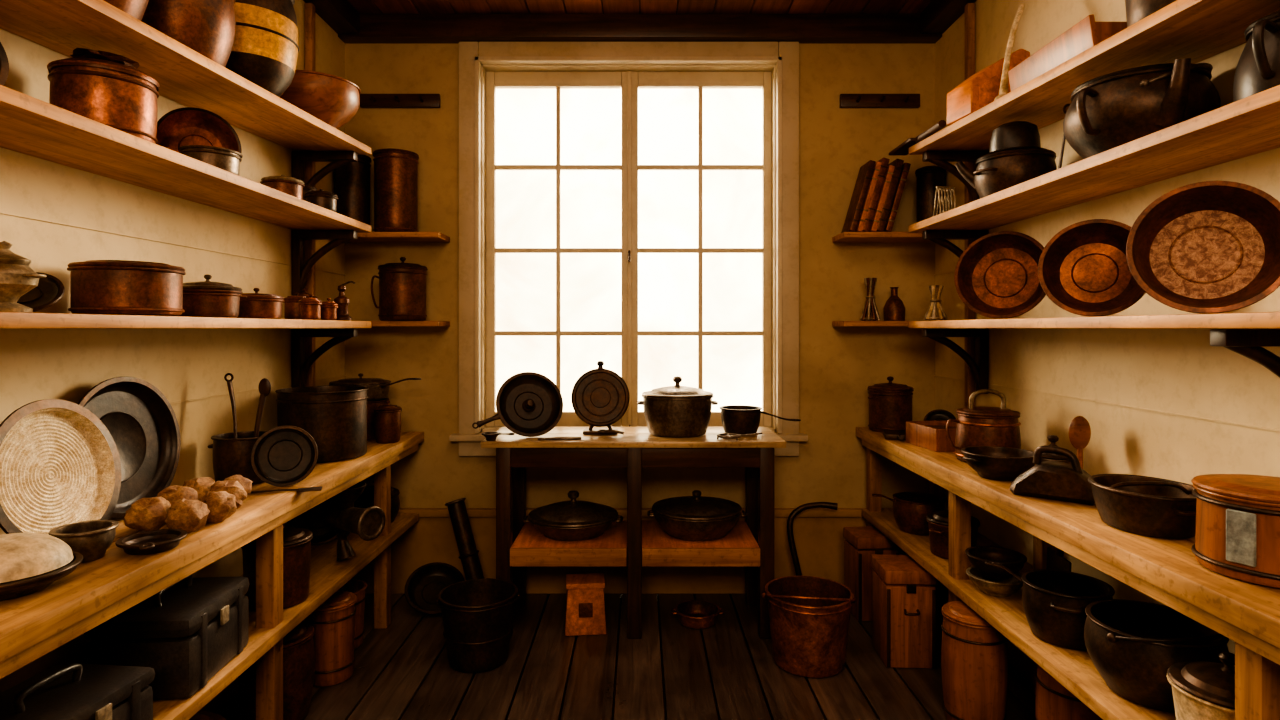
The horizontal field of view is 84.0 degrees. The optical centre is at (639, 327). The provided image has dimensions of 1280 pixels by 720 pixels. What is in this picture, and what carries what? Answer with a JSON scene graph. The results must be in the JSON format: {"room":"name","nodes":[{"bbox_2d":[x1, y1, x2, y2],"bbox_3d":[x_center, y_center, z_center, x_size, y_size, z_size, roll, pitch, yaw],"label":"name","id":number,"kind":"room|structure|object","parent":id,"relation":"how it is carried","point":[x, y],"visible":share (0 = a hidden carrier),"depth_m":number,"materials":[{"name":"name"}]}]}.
{"room":"pantry","nodes":[
{"label":"pantry","id":0,"kind":"room"},
{"bbox_2d":[0,0,344,692],"bbox_3d":[-1.305,-0.090,0.607,0.150,2.380,4.713,0,0,0],"label":"wall","id":1,"kind":"structure","parent":0,"point":[184,364],"depth_m":1.85,"materials":[{"name":"paint"}]},
{"bbox_2d":[0,211,345,403],"bbox_3d":[-1.228,-0.012,0.607,0.004,0.424,4.713,0,0,0],"label":"trim","id":2,"kind":"structure","parent":1,"relation":"attached to","point":[1,212],"depth_m":1.89,"materials":[{"name":"paint"}]},
{"bbox_2d":[0,0,370,154],"bbox_3d":[-1.101,-0.579,1.192,0.253,0.151,2.785,0,0,0],"label":"wall shelf","id":3,"kind":"object","parent":1,"relation":"attached to","point":[185,76],"visible":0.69,"depth_m":1.59,"materials":[{"name":"brown wood"}]},
{"bbox_2d":[141,0,235,66],"bbox_3d":[-1.090,-0.752,1.680,0.235,0.262,0.235,0,0,0],"label":"copper pot","id":4,"kind":"object","parent":3,"relation":"on","point":[207,27],"visible":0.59,"depth_m":1.62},
{"bbox_2d":[225,0,298,96],"bbox_3d":[-1.085,-0.781,1.970,0.255,0.297,0.255,0,0,0],"label":"striped pot","id":5,"kind":"object","parent":3,"relation":"on","point":[265,49],"visible":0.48,"depth_m":1.90,"materials":[{"name":"ceramic"}]},
{"bbox_2d":[280,70,360,128],"bbox_3d":[-1.075,-0.725,2.340,0.292,0.145,0.292,0,0,0],"label":"wooden bowl","id":6,"kind":"object","parent":3,"relation":"on","point":[334,100],"visible":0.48,"depth_m":2.25,"materials":[{"name":"brown wood"}]},
{"bbox_2d":[0,85,370,232],"bbox_3d":[-1.101,-0.359,1.192,0.253,0.026,2.785,0,0,0],"label":"wall shelf","id":7,"kind":"object","parent":1,"relation":"attached to","point":[29,125],"visible":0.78,"depth_m":1.51,"materials":[{"name":"brown wood"}]},
{"bbox_2d":[47,48,159,143],"bbox_3d":[-1.090,-0.467,1.450,0.184,0.188,0.184,0,0,0],"label":"copper pot","id":8,"kind":"object","parent":7,"relation":"on","point":[107,88],"visible":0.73,"depth_m":1.39,"materials":[{"name":"red metal"}]},
{"bbox_2d":[156,107,241,153],"bbox_3d":[-1.144,-0.470,1.839,0.196,0.194,0.072,0,0,-37],"label":"copper bowl","id":9,"kind":"object","parent":7,"relation":"on","point":[177,128],"visible":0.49,"depth_m":1.85,"materials":[{"name":"metal"}]},
{"bbox_2d":[178,145,242,174],"bbox_3d":[-1.055,-0.403,1.750,0.136,0.060,0.136,0,0,0],"label":"saucepan","id":10,"kind":"object","parent":7,"relation":"on","point":[229,160],"visible":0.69,"depth_m":1.70,"materials":[{"name":"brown metal"}]},
{"bbox_2d":[335,155,371,224],"bbox_3d":[-1.155,-0.537,2.860,0.142,0.316,0.142,0,0,31],"label":"canister","id":11,"kind":"object","parent":7,"relation":"on","point":[352,179],"visible":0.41,"depth_m":2.81,"materials":[{"name":"metal"}]},
{"bbox_2d":[0,312,370,328],"bbox_3d":[-1.101,-0.012,1.192,0.253,0.026,2.785,0,0,0],"label":"wall shelf","id":12,"kind":"object","parent":1,"relation":"attached to","point":[8,320],"visible":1,"depth_m":1.38,"materials":[{"name":"brown wood"}]},
{"bbox_2d":[0,241,46,311],"bbox_3d":[-1.050,-0.085,1.175,0.111,0.118,0.090,0,0,35],"label":"urn","id":13,"kind":"object","parent":12,"relation":"on","point":[17,278],"visible":0.98,"depth_m":1.16,"materials":[{"name":"metal"}]},
{"bbox_2d":[17,272,64,311],"bbox_3d":[-1.146,-0.067,1.322,0.115,0.082,0.099,0,0,0],"label":"plate","id":14,"kind":"object","parent":12,"relation":"on","point":[49,290],"visible":0.41,"depth_m":1.34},
{"bbox_2d":[67,260,185,315],"bbox_3d":[-1.100,-0.083,1.530,0.208,0.114,0.208,0,0,0],"label":"lidded pot","id":15,"kind":"object","parent":12,"relation":"on","point":[113,287],"visible":0.98,"depth_m":1.45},
{"bbox_2d":[179,274,246,317],"bbox_3d":[-1.100,-0.081,1.810,0.156,0.110,0.156,0,0,14],"label":"saucepan","id":16,"kind":"object","parent":12,"relation":"on","point":[207,298],"visible":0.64,"depth_m":1.76,"materials":[{"name":"brown metal"}]},
{"bbox_2d":[237,288,283,318],"bbox_3d":[-1.100,-0.071,2.040,0.144,0.089,0.144,0,0,0],"label":"saucepan","id":17,"kind":"object","parent":12,"relation":"on","point":[256,305],"visible":0.77,"depth_m":1.99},
{"bbox_2d":[292,230,357,295],"bbox_3d":[-1.117,-0.230,2.520,0.220,0.230,0.036,0,0,0],"label":"shelf bracket","id":18,"kind":"object","parent":1,"relation":"attached to","point":[300,271],"visible":0.88,"depth_m":2.50,"materials":[{"name":"brown wood"}]},
{"bbox_2d":[292,151,357,185],"bbox_3d":[-1.117,-0.508,2.520,0.220,0.230,0.036,0,0,0],"label":"shelf bracket","id":19,"kind":"object","parent":1,"relation":"attached to","point":[337,159],"visible":0.65,"depth_m":2.50,"materials":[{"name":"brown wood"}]},
{"bbox_2d":[292,329,357,387],"bbox_3d":[-1.117,0.117,2.520,0.220,0.230,0.036,0,0,0],"label":"shelf bracket","id":20,"kind":"object","parent":1,"relation":"attached to","point":[300,369],"visible":0.89,"depth_m":2.50,"materials":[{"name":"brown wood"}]},
{"bbox_2d":[303,0,359,33],"bbox_3d":[-1.185,-1.237,0.572,0.090,0.084,4.643,0,0,0],"label":"trim","id":21,"kind":"structure","parent":1,"relation":"attached to","point":[341,16],"depth_m":2.75,"materials":[{"name":"brown wood"}]},
{"bbox_2d":[217,594,1035,719],"bbox_3d":[0.000,1.140,0.681,2.760,0.080,4.863,0,0,0],"label":"floor","id":22,"kind":"structure","parent":0,"point":[724,670],"depth_m":2.23,"materials":[{"name":"brown wood"}]},
{"bbox_2d":[0,432,423,719],"bbox_3d":[-1.062,0.765,1.327,0.331,0.670,3.255,0,0,0],"label":"shelving unit","id":23,"kind":"object","parent":22,"relation":"on","point":[33,625],"visible":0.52,"depth_m":1.70,"materials":[{"name":"brown wood"}]},
{"bbox_2d":[0,532,82,600],"bbox_3d":[-1.040,0.386,1.165,0.202,0.087,0.202,0,0,0],"label":"serving dish","id":24,"kind":"object","parent":23,"relation":"on","point":[30,563],"visible":1,"depth_m":1.14,"materials":[{"name":"metal"}]},
{"bbox_2d":[0,399,121,534],"bbox_3d":[-1.138,0.284,1.384,0.082,0.290,0.296,0,0,0],"label":"platter","id":25,"kind":"object","parent":23,"relation":"on","point":[60,465],"visible":0.94,"depth_m":1.40,"materials":[{"name":"wicker"}]},
{"bbox_2d":[0,663,154,719],"bbox_3d":[-1.030,0.681,1.240,0.214,0.155,0.245,0,0,6],"label":"case","id":26,"kind":"object","parent":23,"relation":"on","point":[62,691],"visible":1,"depth_m":1.26,"materials":[{"name":"leather"}]},
{"bbox_2d":[48,520,118,562],"bbox_3d":[-1.035,0.400,1.325,0.104,0.058,0.104,0,0,0],"label":"mixing bowl","id":27,"kind":"object","parent":23,"relation":"on","point":[91,539],"visible":0.76,"depth_m":1.31,"materials":[{"name":"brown metal"}]},
{"bbox_2d":[77,376,180,518],"bbox_3d":[-1.182,0.270,1.623,0.062,0.318,0.320,0,0,5],"label":"platter","id":28,"kind":"object","parent":23,"relation":"on","point":[143,426],"visible":0.62,"depth_m":1.68,"materials":[{"name":"metal"}]},
{"bbox_2d":[124,496,170,530],"bbox_3d":[-1.026,0.391,1.486,0.091,0.077,0.085,0,0,0],"label":"potato","id":29,"kind":"object","parent":23,"relation":"on","point":[146,514],"visible":0.98,"depth_m":1.46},
{"bbox_2d":[115,529,186,554],"bbox_3d":[-0.948,0.412,1.364,0.120,0.034,0.157,0,0,0],"label":"skillet","id":30,"kind":"object","parent":23,"relation":"on","point":[161,540],"visible":1,"depth_m":1.38,"materials":[{"name":"metal"}]},
{"bbox_2d":[84,574,248,699],"bbox_3d":[-1.030,0.656,1.570,0.224,0.206,0.266,0,0,-4],"label":"case","id":31,"kind":"object","parent":23,"relation":"on","point":[189,630],"visible":0.68,"depth_m":1.47,"materials":[{"name":"leather"}]},
{"bbox_2d":[164,498,209,532],"bbox_3d":[-0.955,0.394,1.499,0.078,0.071,0.079,0,0,0],"label":"potato","id":32,"kind":"object","parent":23,"relation":"on","point":[189,516],"visible":0.98,"depth_m":1.48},
{"bbox_2d":[200,491,236,522],"bbox_3d":[-0.939,0.395,1.582,0.074,0.069,0.079,0,0,-22],"label":"bread roll","id":33,"kind":"object","parent":23,"relation":"on","point":[221,505],"visible":0.92,"depth_m":1.56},
{"bbox_2d":[208,373,270,483],"bbox_3d":[-1.110,0.278,1.990,0.156,0.303,0.156,0,0,43],"label":"utensil crock","id":34,"kind":"object","parent":23,"relation":"on","point":[232,451],"visible":0.63,"depth_m":1.93,"materials":[{"name":"metal"}]},
{"bbox_2d":[241,527,312,609],"bbox_3d":[-1.010,0.651,1.980,0.182,0.217,0.182,0,0,0],"label":"cooking pot","id":35,"kind":"object","parent":23,"relation":"on","point":[296,541],"visible":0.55,"depth_m":1.93,"materials":[{"name":"metal"}]},
{"bbox_2d":[251,425,317,485],"bbox_3d":[-0.970,0.348,1.943,0.164,0.163,0.042,0,0,-25],"label":"frying pan","id":36,"kind":"object","parent":23,"relation":"on","point":[285,455],"visible":1,"depth_m":1.95,"materials":[{"name":"metal"}]},
{"bbox_2d":[305,3,314,386],"bbox_3d":[-1.213,-0.381,2.615,0.028,1.618,0.030,0,0,0],"label":"post","id":37,"kind":"object","parent":23,"relation":"on","point":[309,7],"visible":0.44,"depth_m":2.60,"materials":[{"name":"brown wood"}]},
{"bbox_2d":[275,386,368,462],"bbox_3d":[-1.060,0.317,2.380,0.286,0.225,0.286,0,0,0],"label":"stock pot","id":38,"kind":"object","parent":23,"relation":"on","point":[335,417],"visible":0.86,"depth_m":2.27,"materials":[{"name":"metal"}]},
{"bbox_2d":[322,482,385,560],"bbox_3d":[-0.968,0.636,2.332,0.307,0.247,0.134,0,0,39],"label":"grinder","id":39,"kind":"object","parent":23,"relation":"on","point":[368,523],"visible":0.97,"depth_m":2.28,"materials":[{"name":"grey metal"}]},
{"bbox_2d":[367,398,388,440],"bbox_3d":[-1.090,0.354,2.775,0.215,0.150,0.215,0,0,0],"label":"crock","id":40,"kind":"object","parent":23,"relation":"on","point":[371,405],"visible":0.16,"depth_m":2.70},
{"bbox_2d":[329,373,420,400],"bbox_3d":[-1.013,0.227,2.774,0.383,0.100,0.230,0,0,0],"label":"saucepan","id":41,"kind":"object","parent":40,"relation":"on","point":[378,389],"visible":0.71,"depth_m":2.71,"materials":[{"name":"grey metal"}]},
{"bbox_2d":[374,401,401,443],"bbox_3d":[-0.950,0.351,2.680,0.102,0.156,0.102,0,0,0],"label":"jar","id":42,"kind":"object","parent":23,"relation":"on","point":[387,422],"visible":1,"depth_m":2.64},
{"bbox_2d":[238,621,314,719],"bbox_3d":[-1.020,0.958,2.000,0.192,0.282,0.192,0,0,0],"label":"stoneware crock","id":43,"kind":"object","parent":22,"relation":"on","point":[298,644],"visible":0.42,"depth_m":1.95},
{"bbox_2d":[305,591,356,686],"bbox_3d":[-0.975,0.974,2.240,0.156,0.250,0.156,0,0,-41],"label":"pail","id":44,"kind":"object","parent":22,"relation":"on","point":[333,621],"visible":0.74,"depth_m":2.18,"materials":[{"name":"brown wood"}]},
{"bbox_2d":[405,562,464,614],"bbox_3d":[-0.802,1.023,2.787,0.225,0.152,0.192,0,0,0],"label":"skillet","id":45,"kind":"object","parent":22,"relation":"on","point":[423,586],"visible":0.73,"depth_m":2.82,"materials":[{"name":"metal"}]},
{"bbox_2d":[435,578,520,672],"bbox_3d":[-0.535,0.987,2.355,0.273,0.225,0.258,0,0,0],"label":"bucket","id":46,"kind":"object","parent":22,"relation":"on","point":[477,614],"visible":1,"depth_m":2.27,"materials":[{"name":"metal"}]},
{"bbox_2d":[445,497,483,579],"bbox_3d":[-0.682,0.889,2.824,0.205,0.421,0.085,0,0,24],"label":"pipe","id":47,"kind":"object","parent":46,"relation":"in","point":[468,552],"visible":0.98,"depth_m":2.80,"materials":[{"name":"metal"}]},
{"bbox_2d":[565,573,606,635],"bbox_3d":[-0.200,1.007,2.600,0.149,0.184,0.120,0,0,-6],"label":"tin box","id":48,"kind":"object","parent":22,"relation":"on","point":[585,603],"visible":1,"depth_m":2.54,"materials":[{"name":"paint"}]},
{"bbox_2d":[481,427,785,638],"bbox_3d":[-0.022,0.750,2.693,1.075,0.700,0.394,0,0,0],"label":"work table","id":49,"kind":"object","parent":22,"relation":"on","point":[634,542],"visible":0.78,"depth_m":2.51,"materials":[{"name":"brown wood"}]},
{"bbox_2d":[472,372,562,436],"bbox_3d":[-0.454,0.283,2.644,0.339,0.233,0.117,0,0,-18],"label":"pan","id":50,"kind":"object","parent":49,"relation":"on","point":[529,404],"visible":1,"depth_m":2.67,"materials":[{"name":"metal"}]},
{"bbox_2d":[523,490,622,540],"bbox_3d":[-0.252,0.695,2.690,0.342,0.160,0.342,0,0,-45],"label":"pan","id":51,"kind":"object","parent":49,"relation":"on","point":[573,520],"visible":1,"depth_m":2.59,"materials":[{"name":"grey metal"}]},
{"bbox_2d":[571,361,629,434],"bbox_3d":[-0.150,0.262,2.680,0.221,0.274,0.110,0,0,0],"label":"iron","id":52,"kind":"object","parent":49,"relation":"on","point":[600,397],"visible":1,"depth_m":2.69,"materials":[{"name":"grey metal"}]},
{"bbox_2d":[637,376,717,437],"bbox_3d":[0.142,0.290,2.690,0.272,0.218,0.272,0,0,44],"label":"cooking pot","id":53,"kind":"object","parent":49,"relation":"on","point":[677,411],"visible":1,"depth_m":2.59,"materials":[{"name":"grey metal"}]},
{"bbox_2d":[647,490,746,540],"bbox_3d":[0.215,0.694,2.690,0.342,0.160,0.342,0,0,-45],"label":"pan","id":54,"kind":"object","parent":49,"relation":"on","point":[696,517],"visible":1,"depth_m":2.58,"materials":[{"name":"grey metal"}]},
{"bbox_2d":[719,405,800,434],"bbox_3d":[0.456,0.352,2.720,0.305,0.095,0.162,0,0,0],"label":"saucepan","id":55,"kind":"object","parent":49,"relation":"on","point":[738,419],"visible":0.98,"depth_m":2.66,"materials":[{"name":"metal"}]},
{"bbox_2d":[671,600,723,628],"bbox_3d":[0.215,1.074,2.660,0.172,0.050,0.172,0,0,42],"label":"copper pan","id":56,"kind":"object","parent":22,"relation":"on","point":[695,614],"visible":1,"depth_m":2.68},
{"bbox_2d":[762,576,855,677],"bbox_3d":[0.555,0.969,2.340,0.301,0.260,0.284,0,0,0],"label":"bucket","id":57,"kind":"object","parent":22,"relation":"on","point":[809,616],"visible":1,"depth_m":2.24,"materials":[{"name":"metal"}]},
{"bbox_2d":[843,526,898,620],"bbox_3d":[0.891,0.942,2.732,0.168,0.315,0.175,0,0,-5],"label":"storage box","id":58,"kind":"object","parent":22,"relation":"on","point":[860,543],"visible":0.47,"depth_m":2.67,"materials":[{"name":"brown wood"}]},
{"bbox_2d":[871,554,936,668],"bbox_3d":[0.880,0.942,2.373,0.175,0.315,0.198,0,0,0],"label":"storage box","id":59,"kind":"object","parent":22,"relation":"on","point":[903,591],"visible":0.98,"depth_m":2.30,"materials":[{"name":"brown wood"}]},
{"bbox_2d":[941,601,1007,719],"bbox_3d":[0.930,0.942,1.980,0.170,0.315,0.170,0,0,0],"label":"wooden barrel","id":60,"kind":"object","parent":22,"relation":"on","point":[974,655],"visible":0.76,"depth_m":1.91,"materials":[{"name":"brown wood"}]},
{"bbox_2d":[856,427,1279,719],"bbox_3d":[1.062,0.755,1.327,0.331,0.690,3.255,0,0,0],"label":"shelf","id":61,"kind":"object","parent":22,"relation":"on","point":[1167,571],"visible":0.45,"depth_m":1.50,"materials":[{"name":"brown wood"}]},
{"bbox_2d":[867,376,913,431],"bbox_3d":[1.000,0.301,2.840,0.176,0.216,0.176,0,0,32],"label":"canister","id":62,"kind":"object","parent":61,"relation":"on","point":[890,404],"visible":0.91,"depth_m":2.77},
{"bbox_2d":[872,492,945,534],"bbox_3d":[0.995,0.676,2.591,0.236,0.127,0.182,0,0,-21],"label":"cooking pot","id":63,"kind":"object","parent":61,"relation":"on","point":[910,509],"visible":0.91,"depth_m":2.55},
{"bbox_2d":[906,420,956,451],"bbox_3d":[1.050,0.372,2.460,0.172,0.075,0.212,0,0,-8],"label":"wooden crate","id":64,"kind":"object","parent":61,"relation":"on","point":[931,435],"visible":0.72,"depth_m":2.42,"materials":[{"name":"brown wood"}]},
{"bbox_2d":[926,510,979,558],"bbox_3d":[1.020,0.653,2.320,0.162,0.172,0.162,0,0,17],"label":"enamel pot","id":65,"kind":"object","parent":61,"relation":"on","point":[937,521],"visible":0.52,"depth_m":2.28,"materials":[{"name":"metal"}]},
{"bbox_2d":[946,389,1020,461],"bbox_3d":[1.070,0.298,2.190,0.188,0.222,0.188,0,0,44],"label":"cooking pot","id":66,"kind":"object","parent":61,"relation":"on","point":[976,425],"visible":0.79,"depth_m":2.13,"materials":[{"name":"metal"}]},
{"bbox_2d":[965,546,1026,596],"bbox_3d":[0.995,0.686,1.990,0.156,0.106,0.156,0,0,-41],"label":"mixing bowl","id":67,"kind":"object","parent":61,"relation":"on","point":[991,580],"visible":0.92,"depth_m":1.97,"materials":[{"name":"metal"}]},
{"bbox_2d":[961,446,1034,480],"bbox_3d":[0.985,0.374,1.950,0.192,0.070,0.192,0,0,29],"label":"bowl","id":68,"kind":"object","parent":61,"relation":"on","point":[990,462],"visible":0.88,"depth_m":1.90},
{"bbox_2d":[985,561,1114,649],"bbox_3d":[0.997,0.667,1.704,0.237,0.145,0.234,0,0,0],"label":"saucepan","id":69,"kind":"object","parent":61,"relation":"on","point":[1055,602],"visible":0.88,"depth_m":1.66,"materials":[{"name":"metal"}]},
{"bbox_2d":[1010,446,1094,504],"bbox_3d":[1.010,0.348,1.730,0.184,0.121,0.110,0,0,40],"label":"iron","id":70,"kind":"object","parent":61,"relation":"on","point":[1054,480],"visible":0.98,"depth_m":1.70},
{"bbox_2d":[1088,474,1196,538],"bbox_3d":[1.040,0.362,1.460,0.192,0.094,0.254,0,0,0],"label":"roasting pan","id":71,"kind":"object","parent":61,"relation":"on","point":[1136,504],"visible":0.84,"depth_m":1.41,"materials":[{"name":"metal"}]},
{"bbox_2d":[1084,599,1228,712],"bbox_3d":[1.041,0.656,1.440,0.242,0.165,0.240,0,0,0],"label":"cauldron","id":72,"kind":"object","parent":61,"relation":"on","point":[1132,645],"visible":0.75,"depth_m":1.40,"materials":[{"name":"metal"}]},
{"bbox_2d":[1166,652,1234,719],"bbox_3d":[1.010,0.648,1.220,0.172,0.182,0.172,0,0,0],"label":"lidded pot","id":73,"kind":"object","parent":61,"relation":"on","point":[1201,690],"visible":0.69,"depth_m":1.21,"materials":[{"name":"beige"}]},
{"bbox_2d":[1191,474,1279,588],"bbox_3d":[1.055,0.334,1.190,0.210,0.150,0.210,0,0,0],"label":"wooden box","id":74,"kind":"object","parent":61,"relation":"on","point":[1237,533],"visible":1,"depth_m":1.15,"materials":[{"name":"brown wood"}]},
{"bbox_2d":[1035,664,1102,719],"bbox_3d":[1.060,0.959,1.720,0.184,0.280,0.184,0,0,0],"label":"wooden barrel","id":75,"kind":"object","parent":22,"relation":"on","point":[1053,701],"visible":0.3,"depth_m":1.68,"materials":[{"name":"brown wood"}]},
{"bbox_2d":[345,43,934,507],"bbox_3d":[0.000,-0.090,3.038,2.760,2.380,0.150,0,0,0],"label":"wall","id":76,"kind":"structure","parent":0,"point":[838,365],"depth_m":2.96,"materials":[{"name":"paint"}]},
{"bbox_2d":[348,232,449,241],"bbox_3d":[-1.009,-0.367,2.876,0.438,0.022,0.171,0,0,0],"label":"corner shelf","id":77,"kind":"object","parent":76,"relation":"attached to","point":[373,236],"visible":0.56,"depth_m":2.80,"materials":[{"name":"brown wood"}]},
{"bbox_2d":[373,148,418,231],"bbox_3d":[-0.985,-0.545,2.871,0.178,0.331,0.178,0,0,5],"label":"canister","id":78,"kind":"object","parent":77,"relation":"on","point":[395,170],"visible":0.87,"depth_m":2.80,"materials":[{"name":"red metal"}]},
{"bbox_2d":[360,94,439,107],"bbox_3d":[-0.995,-0.943,2.936,0.330,0.055,0.053,0,0,0],"label":"peg rail","id":79,"kind":"object","parent":76,"relation":"attached to","point":[366,100],"visible":0.99,"depth_m":2.94,"materials":[{"name":"brown wood"}]},
{"bbox_2d":[371,321,449,326],"bbox_3d":[-1.009,-0.017,2.876,0.438,0.022,0.171,0,0,0],"label":"corner shelf","id":80,"kind":"object","parent":76,"relation":"attached to","point":[373,323],"visible":0.56,"depth_m":2.79,"materials":[{"name":"brown wood"}]},
{"bbox_2d":[371,257,427,320],"bbox_3d":[-0.955,-0.158,2.864,0.191,0.257,0.191,0,0,14],"label":"canister","id":81,"kind":"object","parent":80,"relation":"on","point":[402,286],"visible":1,"depth_m":2.79,"materials":[{"name":"metal"}]},
{"bbox_2d":[449,42,807,455],"bbox_3d":[-0.046,-0.327,3.003,1.468,1.714,0.200,0,0,0],"label":"window","id":82,"kind":"structure","parent":76,"relation":"in","point":[484,67],"depth_m":2.97,"materials":[{"name":"paint"}]},
{"bbox_2d":[351,508,907,593],"bbox_3d":[0.000,0.924,2.943,2.460,0.352,0.040,0,0,0],"label":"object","id":83,"kind":"structure","parent":76,"relation":"attached to","point":[819,539],"depth_m":2.94,"materials":[{"name":"paint"}]},
{"bbox_2d":[338,14,941,42],"bbox_3d":[0.000,-1.232,2.928,2.460,0.094,0.070,0,0,0],"label":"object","id":84,"kind":"structure","parent":76,"relation":"attached to","point":[374,28],"depth_m":2.89,"materials":[{"name":"brown wood"}]},
{"bbox_2d":[840,94,919,107],"bbox_3d":[0.995,-0.943,2.936,0.330,0.055,0.053,0,0,0],"label":"peg rail","id":85,"kind":"object","parent":76,"relation":"attached to","point":[846,100],"visible":1,"depth_m":2.94,"materials":[{"name":"brown wood"}]},
{"bbox_2d":[832,232,931,241],"bbox_3d":[1.014,-0.367,2.876,0.428,0.022,0.171,0,0,0],"label":"corner shelf","id":86,"kind":"object","parent":76,"relation":"attached to","point":[845,236],"visible":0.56,"depth_m":2.80,"materials":[{"name":"brown wood"}]},
{"bbox_2d":[842,157,910,232],"bbox_3d":[0.949,-0.527,2.870,0.240,0.295,0.137,0,0,0],"label":"books","id":87,"kind":"object","parent":86,"relation":"on","point":[879,186],"visible":0.94,"depth_m":2.81,"materials":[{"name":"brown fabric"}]},
{"bbox_2d":[348,0,931,13],"bbox_3d":[0.059,-1.320,0.681,2.877,0.080,4.863,0,0,0],"label":"ceiling","id":88,"kind":"structure","parent":0,"point":[362,6],"depth_m":2.83,"materials":[{"name":"brown wood"}]},
{"bbox_2d":[935,0,1279,653],"bbox_3d":[1.305,-0.090,0.607,0.150,2.380,4.713,0,0,0],"label":"wall","id":89,"kind":"structure","parent":0,"point":[1178,371],"depth_m":1.87,"materials":[{"name":"paint"}]},
{"bbox_2d":[920,0,976,33],"bbox_3d":[1.185,-1.237,0.572,0.090,0.084,4.643,0,0,0],"label":"trim","id":90,"kind":"structure","parent":89,"relation":"attached to","point":[938,16],"depth_m":2.75,"materials":[{"name":"brown wood"}]},
{"bbox_2d":[922,329,987,393],"bbox_3d":[1.117,0.117,2.520,0.220,0.230,0.036,0,0,0],"label":"shelf bracket","id":91,"kind":"object","parent":89,"relation":"attached to","point":[979,369],"visible":0.89,"depth_m":2.50,"materials":[{"name":"black metal"}]},
{"bbox_2d":[922,151,987,200],"bbox_3d":[1.117,-0.508,2.520,0.220,0.230,0.036,0,0,0],"label":"shelf bracket","id":92,"kind":"object","parent":89,"relation":"attached to","point":[942,159],"visible":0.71,"depth_m":2.50,"materials":[{"name":"black metal"}]},
{"bbox_2d":[922,230,987,257],"bbox_3d":[1.117,-0.230,2.520,0.220,0.230,0.036,0,0,0],"label":"shelf bracket","id":93,"kind":"object","parent":89,"relation":"attached to","point":[941,237],"visible":0.57,"depth_m":2.50,"materials":[{"name":"black metal"}]},
{"bbox_2d":[965,3,974,406],"bbox_3d":[1.213,-0.391,2.615,0.028,1.598,0.030,0,0,0],"label":"post","id":94,"kind":"object","parent":89,"relation":"attached to","point":[969,7],"visible":0.44,"depth_m":2.60,"materials":[{"name":"brown wood"}]},
{"bbox_2d":[909,85,1279,232],"bbox_3d":[1.101,-0.359,1.192,0.253,0.026,2.785,0,0,0],"label":"wall shelf","id":95,"kind":"object","parent":89,"relation":"attached to","point":[1250,125],"visible":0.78,"depth_m":1.51,"materials":[{"name":"brown wood"}]},
{"bbox_2d":[915,166,945,221],"bbox_3d":[1.168,-0.512,2.860,0.116,0.266,0.116,0,0,0],"label":"canister","id":96,"kind":"object","parent":95,"relation":"on","point":[928,177],"visible":0.69,"depth_m":2.82,"materials":[{"name":"metal"}]},
{"bbox_2d":[955,121,1056,198],"bbox_3d":[1.074,-0.482,2.050,0.266,0.217,0.212,0,0,0],"label":"kettle","id":97,"kind":"object","parent":95,"relation":"on","point":[1016,155],"visible":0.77,"depth_m":1.99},
{"bbox_2d":[1063,58,1220,158],"bbox_3d":[1.079,-0.468,1.544,0.280,0.188,0.297,0,0,42],"label":"cauldron","id":98,"kind":"object","parent":95,"relation":"on","point":[1105,112],"visible":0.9,"depth_m":1.45,"materials":[{"name":"metal"}]},
{"bbox_2d":[1233,10,1279,101],"bbox_3d":[1.119,-0.464,1.200,0.186,0.181,0.184,0,0,24],"label":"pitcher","id":99,"kind":"object","parent":95,"relation":"on","point":[1258,66],"visible":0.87,"depth_m":1.18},
{"bbox_2d":[909,0,1279,154],"bbox_3d":[1.101,-0.579,1.192,0.253,0.151,2.785,0,0,0],"label":"wall shelf","id":100,"kind":"object","parent":89,"relation":"attached to","point":[1197,30],"visible":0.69,"depth_m":1.53,"materials":[{"name":"brown wood"}]},
{"bbox_2d":[947,49,1029,124],"bbox_3d":[1.085,-0.749,2.220,0.200,0.209,0.134,0,0,-10],"label":"box","id":101,"kind":"object","parent":100,"relation":"on","point":[980,89],"visible":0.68,"depth_m":2.16,"materials":[{"name":"orange wood"}]},
{"bbox_2d":[1008,14,1126,90],"bbox_3d":[1.090,-0.673,1.800,0.133,0.085,0.360,0,0,0],"label":"wooden box","id":102,"kind":"object","parent":100,"relation":"on","point":[1086,33],"visible":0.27,"depth_m":1.72,"materials":[{"name":"brown wood"}]},
{"bbox_2d":[909,312,1279,328],"bbox_3d":[1.101,-0.012,1.192,0.253,0.026,2.785,0,0,0],"label":"wall shelf","id":103,"kind":"object","parent":89,"relation":"attached to","point":[1249,320],"visible":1,"depth_m":1.38,"materials":[{"name":"brown wood"}]},
{"bbox_2d":[954,231,1045,318],"bbox_3d":[1.069,-0.155,2.093,0.260,0.258,0.092,0,0,36],"label":"plate","id":104,"kind":"object","parent":103,"relation":"on","point":[996,275],"visible":0.89,"depth_m":2.11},
{"bbox_2d":[1038,219,1145,315],"bbox_3d":[1.079,-0.141,1.687,0.232,0.230,0.099,0,0,33],"label":"plate","id":105,"kind":"object","parent":103,"relation":"on","point":[1083,269],"visible":0.87,"depth_m":1.71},
{"bbox_2d":[1126,181,1279,313],"bbox_3d":[1.076,-0.151,1.351,0.252,0.250,0.106,0,0,35],"label":"decorative plate","id":106,"kind":"object","parent":103,"relation":"on","point":[1205,247],"visible":1,"depth_m":1.37,"materials":[{"name":"wood"}]},
{"bbox_2d":[1210,329,1279,377],"bbox_3d":[1.117,0.117,1.240,0.220,0.230,0.036,0,0,0],"label":"shelf bracket","id":107,"kind":"object","parent":89,"relation":"attached to","point":[1249,343],"visible":1,"depth_m":1.23,"materials":[{"name":"black metal"}]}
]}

